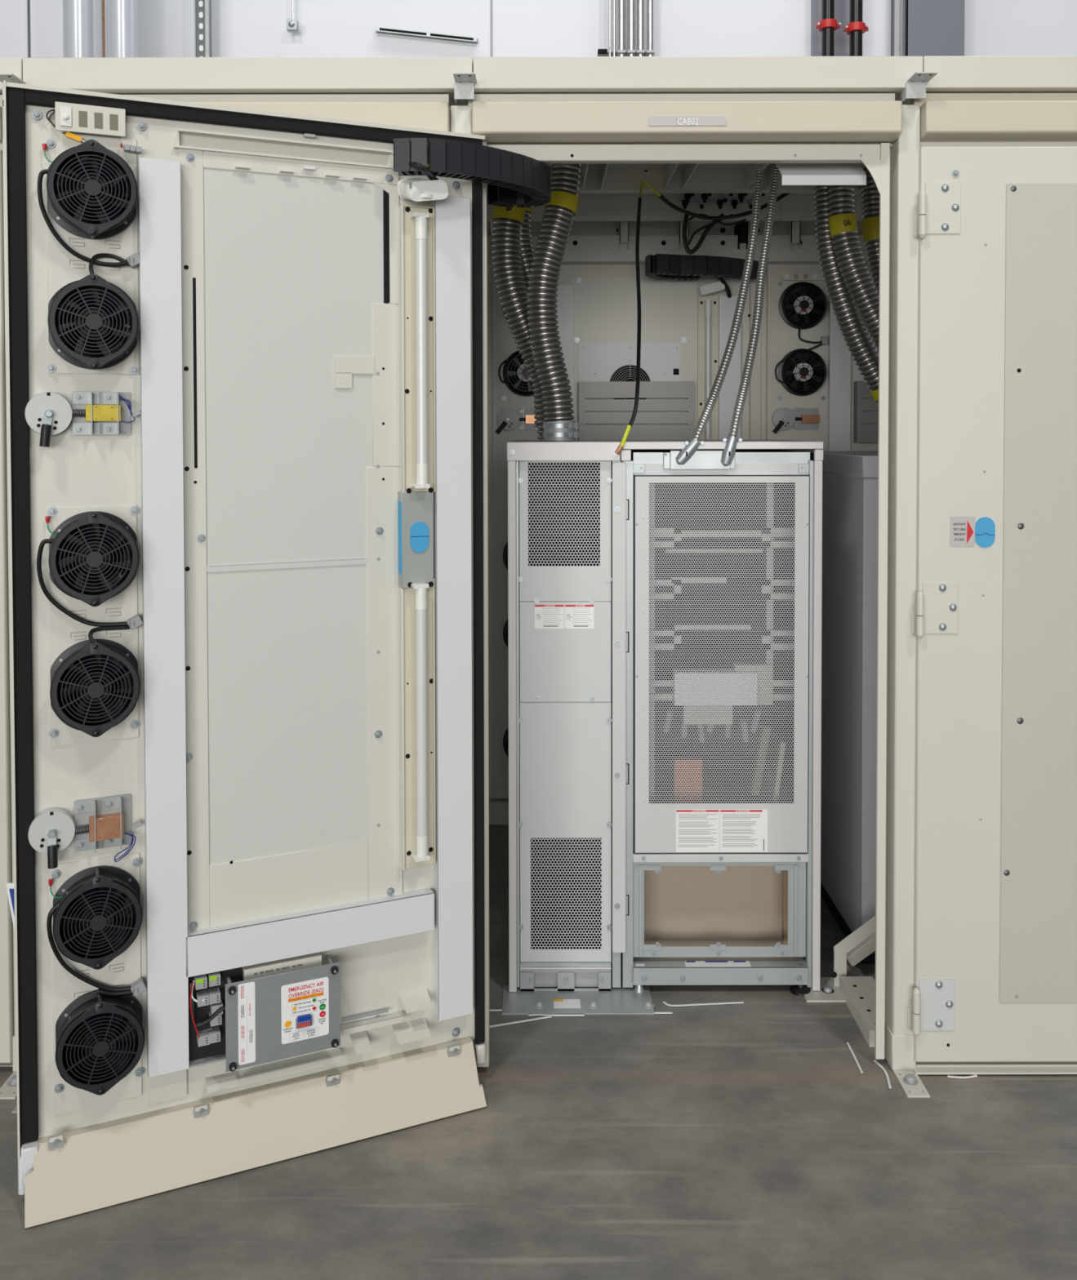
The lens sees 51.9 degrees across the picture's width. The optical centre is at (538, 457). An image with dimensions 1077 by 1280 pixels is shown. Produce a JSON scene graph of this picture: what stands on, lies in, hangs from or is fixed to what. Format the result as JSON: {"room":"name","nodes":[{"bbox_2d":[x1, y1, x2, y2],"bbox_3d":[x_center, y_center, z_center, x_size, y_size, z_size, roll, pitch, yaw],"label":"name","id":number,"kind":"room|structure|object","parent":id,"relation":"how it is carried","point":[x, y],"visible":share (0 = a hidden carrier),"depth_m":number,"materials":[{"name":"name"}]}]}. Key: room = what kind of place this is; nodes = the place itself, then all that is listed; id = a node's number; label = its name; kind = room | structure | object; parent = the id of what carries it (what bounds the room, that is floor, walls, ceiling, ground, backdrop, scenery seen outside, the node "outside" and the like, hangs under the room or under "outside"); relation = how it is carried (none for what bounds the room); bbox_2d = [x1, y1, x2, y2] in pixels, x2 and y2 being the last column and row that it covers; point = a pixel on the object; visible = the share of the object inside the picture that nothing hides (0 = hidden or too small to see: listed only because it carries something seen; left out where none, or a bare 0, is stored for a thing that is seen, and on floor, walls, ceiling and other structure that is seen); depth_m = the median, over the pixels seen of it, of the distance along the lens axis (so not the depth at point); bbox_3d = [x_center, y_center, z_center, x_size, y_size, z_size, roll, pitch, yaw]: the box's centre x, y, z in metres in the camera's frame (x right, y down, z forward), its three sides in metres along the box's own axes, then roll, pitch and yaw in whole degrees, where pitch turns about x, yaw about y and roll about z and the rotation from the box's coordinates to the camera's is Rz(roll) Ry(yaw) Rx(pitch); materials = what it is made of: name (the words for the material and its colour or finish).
{"room":"electrical equipment room","nodes":[
{"label":"electrical equipment room","id":0,"kind":"room"},
{"bbox_2d":[0,824,1076,1279],"bbox_3d":[0.003,1.633,-5.662,12.000,0.050,23.600,0,1,0],"label":"floor","id":1,"kind":"structure","parent":0,"point":[747,1140],"depth_m":2.18,"materials":[{"name":"concrete"}]},
{"bbox_2d":[0,57,22,1066],"bbox_3d":[-1.683,0.240,3.332,1.061,2.304,1.850,0,1,0],"label":"enclosure","id":2,"kind":"object","parent":1,"relation":"on","point":[7,65],"visible":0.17,"depth_m":2.47,"materials":[{"name":"beige paint"}]},
{"bbox_2d":[0,149,14,1062],"bbox_3d":[-1.682,0.347,2.513,0.953,2.077,0.033,0,1,0],"label":"door","id":3,"kind":"structure","parent":2,"relation":"attached to","point":[6,967],"depth_m":2.51,"materials":[{"name":"beige paint"}]},
{"bbox_2d":[6,882,17,1113],"bbox_3d":[-1.106,1.169,2.414,0.100,0.488,0.070,0,1,0],"label":"placard","id":4,"kind":"object","parent":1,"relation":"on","point":[10,886],"visible":0.12,"depth_m":2.40,"materials":[{"name":"white"}]},
{"bbox_2d":[62,0,93,57],"bbox_3d":[-2.308,-1.661,5.561,0.141,6.000,0.141,0,1,0],"label":"insulated pipe","id":5,"kind":"object","parent":1,"relation":"on","point":[77,15],"visible":0.02,"depth_m":5.49,"materials":[{"name":"white metal"}]},
{"bbox_2d":[106,0,136,57],"bbox_3d":[-2.091,-1.662,5.561,0.141,6.000,0.141,0,1,0],"label":"insulated pipe","id":6,"kind":"object","parent":1,"relation":"on","point":[121,15],"visible":0.02,"depth_m":5.49,"materials":[{"name":"white metal"}]},
{"bbox_2d":[193,0,211,57],"bbox_3d":[-1.777,-1.670,5.874,0.077,6.000,0.055,0,1,0],"label":"strut","id":7,"kind":"object","parent":1,"relation":"on","point":[202,8],"visible":0.15,"depth_m":5.84,"materials":[{"name":"grey metal"}]},
{"bbox_2d":[0,57,493,1098],"bbox_3d":[-0.676,0.238,3.332,1.061,2.304,1.850,0,1,0],"label":"enclosure","id":8,"kind":"object","parent":1,"relation":"on","point":[415,92],"visible":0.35,"depth_m":2.47,"materials":[{"name":"beige paint"}]},
{"bbox_2d":[488,1008,502,1011],"bbox_3d":[-0.038,1.400,2.802,0.178,0.002,0.005,0,1,-2],"label":"strip","id":9,"kind":"object","parent":1,"relation":"on","point":[495,1010],"visible":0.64,"depth_m":2.80,"materials":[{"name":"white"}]},
{"bbox_2d":[489,1015,551,1027],"bbox_3d":[-0.045,1.401,2.746,0.162,0.002,0.005,-1,1,-17],"label":"strip","id":10,"kind":"object","parent":1,"relation":"on","point":[549,1016],"visible":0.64,"depth_m":2.74,"materials":[{"name":"white plastic"}]},
{"bbox_2d":[528,1013,584,1016],"bbox_3d":[0.045,1.400,2.777,0.140,0.002,0.008,0,1,0],"label":"strip","id":11,"kind":"object","parent":1,"relation":"on","point":[530,1015],"visible":1,"depth_m":2.77,"materials":[{"name":"white plastic"}]},
{"bbox_2d":[502,440,823,1014],"bbox_3d":[0.321,0.685,3.123,0.829,1.463,0.714,0,1,0],"label":"equipment cabinet","id":12,"kind":"object","parent":1,"relation":"on","point":[664,616],"visible":1,"depth_m":2.88,"materials":[{"name":"grey metal"}]},
{"bbox_2d":[648,482,794,803],"bbox_3d":[0.492,0.503,3.000,0.402,0.874,0.070,0,1,0],"label":"mesh panel","id":13,"kind":"object","parent":12,"relation":"attached to","point":[766,486],"depth_m":2.96,"materials":[{"name":"silver metal"}]},
{"bbox_2d":[653,1012,671,1013],"bbox_3d":[0.190,1.400,2.791,0.293,0.002,0.022,0,1,5],"label":"strip","id":14,"kind":"object","parent":1,"relation":"on","point":[654,1012],"visible":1,"depth_m":2.79,"materials":[{"name":"white plastic"}]},
{"bbox_2d":[449,56,922,1066],"bbox_3d":[0.381,0.267,3.333,1.160,2.367,1.850,0,1,0],"label":"enclosure","id":15,"kind":"object","parent":1,"relation":"on","point":[695,129],"visible":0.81,"depth_m":2.50,"materials":[{"name":"beige paint"}]},
{"bbox_2d":[3,80,486,1228],"bbox_3d":[-0.550,0.353,2.263,0.957,2.118,0.149,-1,2,-24],"label":"door","id":16,"kind":"structure","parent":15,"relation":"attached to","point":[244,347],"depth_m":2.25,"materials":[{"name":"paint"}]},
{"bbox_2d":[60,106,71,126],"bbox_3d":[-0.894,-0.646,2.094,0.020,0.036,0.009,-1,2,-24],"label":"dimmer switch","id":17,"kind":"object","parent":16,"relation":"attached to","point":[65,111],"depth_m":2.10,"materials":[{"name":"white plastic"}]},
{"bbox_2d":[54,101,125,137],"bbox_3d":[-0.857,-0.646,2.117,0.125,0.054,0.003,-1,2,-24],"label":"switch plate","id":18,"kind":"object","parent":16,"relation":"attached to","point":[121,113],"depth_m":2.12,"materials":[{"name":"beige plastic"}]},
{"bbox_2d":[47,139,136,239],"bbox_3d":[-0.848,-0.507,2.103,0.155,0.181,0.059,-1,2,-24],"label":"fan","id":19,"kind":"object","parent":16,"relation":"attached to","point":[91,184],"depth_m":2.10,"materials":[{"name":"black plastic"}]},
{"bbox_2d":[48,273,137,369],"bbox_3d":[-0.848,-0.256,2.109,0.155,0.181,0.059,-1,2,-24],"label":"fan","id":20,"kind":"object","parent":16,"relation":"attached to","point":[93,317],"depth_m":2.11,"materials":[{"name":"black plastic"}]},
{"bbox_2d":[49,511,137,606],"bbox_3d":[-0.851,0.193,2.118,0.155,0.181,0.059,-1,2,-24],"label":"fan","id":21,"kind":"object","parent":16,"relation":"attached to","point":[94,555],"depth_m":2.12,"materials":[{"name":"black plastic"}]},
{"bbox_2d":[51,639,138,737],"bbox_3d":[-0.851,0.441,2.124,0.155,0.181,0.059,-1,2,-24],"label":"fan","id":22,"kind":"object","parent":16,"relation":"attached to","point":[95,682],"depth_m":2.12,"materials":[{"name":"black plastic"}]},
{"bbox_2d":[53,866,141,969],"bbox_3d":[-0.850,0.888,2.135,0.155,0.181,0.059,-1,2,-24],"label":"fan","id":23,"kind":"object","parent":16,"relation":"attached to","point":[97,910],"depth_m":2.13,"materials":[{"name":"black plastic"}]},
{"bbox_2d":[56,992,143,1095],"bbox_3d":[-0.848,1.132,2.142,0.155,0.181,0.059,-1,2,-24],"label":"fan","id":24,"kind":"object","parent":16,"relation":"attached to","point":[100,1036],"depth_m":2.14,"materials":[{"name":"black plastic"}]},
{"bbox_2d":[398,577,435,870],"bbox_3d":[-0.265,0.578,2.403,0.079,0.630,0.069,0,1,0],"label":"light fixture","id":25,"kind":"object","parent":16,"relation":"attached to","point":[416,596],"depth_m":2.39,"materials":[{"name":"white"}]},
{"bbox_2d":[398,204,435,492],"bbox_3d":[-0.263,-0.231,2.385,0.079,0.615,0.069,0,1,0],"label":"light fixture","id":26,"kind":"object","parent":16,"relation":"on","point":[416,223],"depth_m":2.37,"materials":[{"name":"white"}]},
{"bbox_2d":[408,161,438,180],"bbox_3d":[-0.241,-0.596,2.308,0.046,0.032,0.093,0,1,13],"label":"cable","id":27,"kind":"object","parent":16,"relation":"attached to","point":[424,169],"visible":1,"depth_m":2.28,"materials":[{"name":"black rubber"}]},
{"bbox_2d":[393,137,551,208],"bbox_3d":[-0.119,-0.633,2.464,0.181,0.068,0.467,1,2,30],"label":"chain","id":28,"kind":"object","parent":15,"relation":"attached to","point":[512,179],"visible":0.99,"depth_m":2.37,"materials":[{"name":"black plastic"}]},
{"bbox_2d":[491,204,546,439],"bbox_3d":[-0.026,-0.459,3.196,0.219,0.817,0.094,0,1,-5],"label":"flexible duct","id":29,"kind":"object","parent":15,"relation":"hanging from","point":[507,222],"visible":0.55,"depth_m":3.16,"materials":[{"name":"metal"}]},
{"bbox_2d":[519,205,538,427],"bbox_3d":[-0.019,-0.493,3.339,0.158,0.808,0.086,-1,1,-19],"label":"flexible duct","id":30,"kind":"object","parent":15,"relation":"hanging from","point":[526,254],"visible":0.13,"depth_m":3.30,"materials":[{"name":"metal"}]},
{"bbox_2d":[526,163,582,440],"bbox_3d":[0.046,-0.463,3.094,0.159,0.835,0.122,0,1,0],"label":"flexible duct","id":31,"kind":"object","parent":15,"relation":"hanging from","point":[559,213],"visible":0.94,"depth_m":3.06,"materials":[{"name":"metal"}]},
{"bbox_2d":[492,264,750,798],"bbox_3d":[0.309,0.282,4.101,0.960,1.996,0.105,0,1,0],"label":"door","id":32,"kind":"structure","parent":15,"relation":"attached to","point":[686,325],"depth_m":4.10,"materials":[{"name":"beige paint"}]},
{"bbox_2d":[506,354,532,391],"bbox_3d":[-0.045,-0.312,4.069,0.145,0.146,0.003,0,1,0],"label":"fan","id":33,"kind":"object","parent":32,"relation":"attached to","point":[522,375],"depth_m":4.08,"materials":[{"name":"black plastic"}]},
{"bbox_2d":[697,295,718,439],"bbox_3d":[0.629,0.290,4.107,0.077,1.778,0.042,0,1,0],"label":"light fixture","id":34,"kind":"object","parent":32,"relation":"attached to","point":[707,305],"depth_m":4.10,"materials":[{"name":"white"}]},
{"bbox_2d":[715,276,731,297],"bbox_3d":[0.657,-0.632,4.028,0.143,0.093,0.044,-1,2,-32],"label":"cable","id":35,"kind":"object","parent":32,"relation":"attached to","point":[722,280],"visible":0.57,"depth_m":4.04,"materials":[{"name":"black rubber"}]},
{"bbox_2d":[614,180,643,455],"bbox_3d":[0.281,-0.429,3.120,0.054,0.834,0.611,0,1,12],"label":"cable","id":36,"kind":"object","parent":15,"relation":"hanging from","point":[620,448],"visible":1,"depth_m":3.03,"materials":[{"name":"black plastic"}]},
{"bbox_2d":[644,253,758,280],"bbox_3d":[0.584,-0.676,3.962,0.437,0.066,0.162,0,1,-14],"label":"chain","id":37,"kind":"object","parent":15,"relation":"attached to","point":[657,266],"visible":0.93,"depth_m":3.88,"materials":[{"name":"black plastic"}]},
{"bbox_2d":[681,213,746,254],"bbox_3d":[0.585,-0.744,3.683,0.214,0.137,0.015,0,1,0],"label":"hanging cable","id":38,"kind":"object","parent":15,"relation":"hanging from","point":[709,226],"visible":0.8,"depth_m":3.68,"materials":[{"name":"black rubber"}]},
{"bbox_2d":[643,180,789,220],"bbox_3d":[0.571,-0.826,3.538,0.555,0.118,0.108,-1,1,-19],"label":"cable","id":39,"kind":"object","parent":15,"relation":"hanging from","point":[660,196],"visible":0.84,"depth_m":3.57,"materials":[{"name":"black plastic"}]},
{"bbox_2d":[675,163,763,464],"bbox_3d":[0.524,-0.435,3.030,0.068,0.902,0.507,1,2,36],"label":"conduit","id":40,"kind":"object","parent":15,"relation":"hanging from","point":[691,446],"visible":0.94,"depth_m":3.02,"materials":[{"name":"silver metal"}]},
{"bbox_2d":[720,163,779,466],"bbox_3d":[0.603,-0.433,3.035,0.055,0.906,0.472,1,2,29],"label":"conduit","id":41,"kind":"object","parent":15,"relation":"hanging from","point":[728,452],"visible":0.94,"depth_m":3.02,"materials":[{"name":"silver metal"}]},
{"bbox_2d":[662,1001,743,1006],"bbox_3d":[0.423,1.399,2.830,0.207,0.002,0.022,0,1,0],"label":"strip","id":42,"kind":"object","parent":1,"relation":"on","point":[664,1002],"visible":1,"depth_m":2.83,"materials":[{"name":"white plastic"}]},
{"bbox_2d":[814,0,840,56],"bbox_3d":[1.517,-1.674,5.811,0.126,6.000,0.098,0,1,0],"label":"pipe","id":43,"kind":"object","parent":1,"relation":"on","point":[828,24],"visible":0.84,"depth_m":5.77,"materials":[{"name":"black"}]},
{"bbox_2d":[820,450,877,964],"bbox_3d":[1.184,0.687,3.378,0.608,1.399,0.732,0,1,0],"label":"cabinet","id":44,"kind":"object","parent":1,"relation":"on","point":[849,477],"visible":0.23,"depth_m":3.14,"materials":[{"name":"grey metal"}]},
{"bbox_2d":[846,1042,862,1073],"bbox_3d":[0.739,1.404,2.587,0.005,0.002,0.123,0,1,0],"label":"strip","id":45,"kind":"object","parent":1,"relation":"on","point":[847,1043],"visible":1,"depth_m":2.58,"materials":[{"name":"white plastic"}]},
{"bbox_2d":[842,0,869,56],"bbox_3d":[1.665,-1.675,5.811,0.126,6.000,0.098,0,1,0],"label":"pipe","id":46,"kind":"object","parent":1,"relation":"on","point":[855,28],"visible":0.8,"depth_m":5.77,"materials":[{"name":"black"}]},
{"bbox_2d":[873,1059,891,1088],"bbox_3d":[0.787,1.405,2.521,0.017,0.002,0.109,0,1,0],"label":"strip","id":47,"kind":"object","parent":1,"relation":"on","point":[874,1060],"visible":1,"depth_m":2.52,"materials":[{"name":"white plastic"}]},
{"bbox_2d":[893,0,902,56],"bbox_3d":[1.921,-1.677,5.901,0.025,6.000,0.080,0,1,0],"label":"strut","id":48,"kind":"object","parent":1,"relation":"on","point":[898,30],"visible":0.02,"depth_m":5.86,"materials":[{"name":"grey metal"}]},
{"bbox_2d":[760,55,1076,1097],"bbox_3d":[1.337,0.235,3.332,1.061,2.304,1.850,0,1,0],"label":"enclosure","id":49,"kind":"object","parent":1,"relation":"on","point":[983,100],"visible":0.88,"depth_m":2.50,"materials":[{"name":"beige paint"}]},
{"bbox_2d":[765,264,878,450],"bbox_3d":[1.332,0.280,4.101,0.960,1.996,0.105,0,1,0],"label":"door","id":50,"kind":"structure","parent":49,"relation":"attached to","point":[815,391],"depth_m":4.10,"materials":[{"name":"beige paint"}]},
{"bbox_2d":[781,272,823,280],"bbox_3d":[0.976,-0.667,4.086,0.158,0.027,0.004,0,1,0],"label":"switch plate","id":51,"kind":"object","parent":50,"relation":"attached to","point":[784,276],"depth_m":4.08,"materials":[{"name":"beige paint"}]},
{"bbox_2d":[784,351,823,391],"bbox_3d":[0.978,-0.314,4.069,0.145,0.146,0.003,0,1,0],"label":"grille","id":52,"kind":"object","parent":50,"relation":"attached to","point":[802,371],"depth_m":4.07,"materials":[{"name":"black plastic"}]},
{"bbox_2d":[785,285,824,324],"bbox_3d":[0.978,-0.561,4.063,0.145,0.146,0.003,0,1,0],"label":"grille","id":53,"kind":"object","parent":50,"relation":"attached to","point":[803,304],"depth_m":4.06,"materials":[{"name":"black plastic"}]},
{"bbox_2d":[813,185,878,407],"bbox_3d":[0.959,-0.487,3.289,0.290,0.791,0.077,0,1,0],"label":"flexible duct","id":54,"kind":"object","parent":49,"relation":"attached to","point":[861,347],"visible":0.57,"depth_m":3.26,"materials":[{"name":"metal"}]},
{"bbox_2d":[827,185,879,351],"bbox_3d":[0.966,-0.545,3.207,0.253,0.632,0.079,0,1,0],"label":"flexible duct","id":55,"kind":"object","parent":49,"relation":"attached to","point":[842,225],"visible":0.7,"depth_m":3.18,"materials":[{"name":"metal"}]},
{"bbox_2d":[859,165,879,293],"bbox_3d":[1.057,-0.686,3.404,0.139,0.458,0.077,0,1,0],"label":"flexible duct","id":56,"kind":"object","parent":49,"relation":"attached to","point":[869,194],"visible":0.48,"depth_m":3.38,"materials":[{"name":"metal"}]},
{"bbox_2d":[906,146,1076,1062],"bbox_3d":[1.315,0.342,2.503,0.945,2.077,0.053,0,1,0],"label":"door","id":57,"kind":"structure","parent":49,"relation":"attached to","point":[995,955],"depth_m":2.50,"materials":[{"name":"beige paint"}]},
{"bbox_2d":[890,0,964,57],"bbox_3d":[2.081,-1.678,5.936,0.307,6.000,0.249,0,1,0],"label":"column","id":58,"kind":"structure","parent":1,"relation":"on","point":[931,28],"depth_m":5.80,"materials":[{"name":"grey metal"}]},
{"bbox_2d":[946,1075,977,1078],"bbox_3d":[0.962,1.405,2.509,0.068,0.002,0.012,0,1,0],"label":"strip","id":59,"kind":"object","parent":1,"relation":"on","point":[948,1076],"visible":1,"depth_m":2.51,"materials":[{"name":"white plastic"}]},
{"bbox_2d":[0,0,1076,62],"bbox_3d":[-0.003,-1.679,6.136,12.000,6.000,0.150,0,1,0],"label":"wall","id":60,"kind":"structure","parent":0,"point":[164,28],"depth_m":6.04,"materials":[{"name":"paint"}]},
{"bbox_2d":[26,0,31,57],"bbox_3d":[-2.781,-1.673,6.058,0.012,6.000,0.006,0,1,0],"label":"trim","id":61,"kind":"structure","parent":60,"relation":"attached to","point":[28,1],"depth_m":6.04,"materials":[{"name":"grey metal"}]},
{"bbox_2d":[102,0,105,57],"bbox_3d":[-2.374,-1.673,6.058,0.012,6.000,0.006,0,1,0],"label":"trim","id":62,"kind":"structure","parent":60,"relation":"attached to","point":[103,1],"depth_m":6.04,"materials":[{"name":"grey metal"}]},
{"bbox_2d":[286,0,298,32],"bbox_3d":[-1.328,-3.485,5.931,0.059,2.376,0.052,0,1,0],"label":"junction box","id":63,"kind":"object","parent":60,"relation":"attached to","point":[292,24],"visible":1,"depth_m":5.95,"materials":[{"name":"metal"}]},
{"bbox_2d":[375,26,477,43],"bbox_3d":[-0.609,-2.298,6.024,0.554,0.083,0.035,0,1,0],"label":"channel","id":64,"kind":"object","parent":60,"relation":"attached to","point":[378,29],"visible":1,"depth_m":6.01,"materials":[{"name":"black"}]},
{"bbox_2d":[489,0,492,57],"bbox_3d":[-0.256,-1.677,6.058,0.012,6.000,0.006,0,1,0],"label":"trim","id":65,"kind":"structure","parent":60,"relation":"attached to","point":[491,1],"depth_m":6.04,"materials":[{"name":"grey plastic"}]},
{"bbox_2d":[617,0,625,56],"bbox_3d":[0.442,-2.774,5.884,0.043,3.800,0.042,0,1,0],"label":"conduit","id":66,"kind":"object","parent":60,"relation":"attached to","point":[620,3],"visible":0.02,"depth_m":5.88,"materials":[{"name":"grey metal"}]},
{"bbox_2d":[597,48,654,56],"bbox_3d":[0.471,-2.167,5.924,0.305,0.036,0.110,0,1,0],"label":"rack","id":67,"kind":"object","parent":60,"relation":"attached to","point":[601,52],"visible":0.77,"depth_m":5.90,"materials":[{"name":"grey metal"}]},
{"bbox_2d":[608,0,610,56],"bbox_3d":[0.380,-2.774,5.884,0.013,3.800,0.013,0,1,0],"label":"conduit","id":68,"kind":"object","parent":67,"relation":"attached to","point":[609,1],"visible":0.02,"depth_m":5.89,"materials":[{"name":"grey metal"}]},
{"bbox_2d":[612,0,615,56],"bbox_3d":[0.403,-2.774,5.884,0.016,3.800,0.016,0,1,0],"label":"conduit","id":69,"kind":"object","parent":67,"relation":"attached to","point":[613,1],"visible":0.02,"depth_m":5.89,"materials":[{"name":"grey metal"}]},
{"bbox_2d":[626,0,635,56],"bbox_3d":[0.494,-2.775,5.884,0.043,3.800,0.042,0,1,0],"label":"conduit","id":70,"kind":"object","parent":67,"relation":"attached to","point":[630,3],"visible":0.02,"depth_m":5.88,"materials":[{"name":"grey metal"}]},
{"bbox_2d":[636,0,644,56],"bbox_3d":[0.543,-2.775,5.884,0.039,3.800,0.038,0,1,0],"label":"conduit","id":71,"kind":"object","parent":67,"relation":"attached to","point":[640,3],"visible":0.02,"depth_m":5.88,"materials":[{"name":"grey metal"}]},
{"bbox_2d":[646,0,653,56],"bbox_3d":[0.595,-2.775,5.884,0.036,3.800,0.035,0,1,0],"label":"conduit","id":72,"kind":"object","parent":67,"relation":"attached to","point":[650,3],"visible":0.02,"depth_m":5.88,"materials":[{"name":"grey metal"}]},
{"bbox_2d":[810,0,849,56],"bbox_3d":[1.596,-1.680,6.046,0.214,6.000,0.030,0,1,0],"label":"trim","id":73,"kind":"structure","parent":60,"relation":"attached to","point":[841,7],"depth_m":6.02,"materials":[{"name":"grey metal"}]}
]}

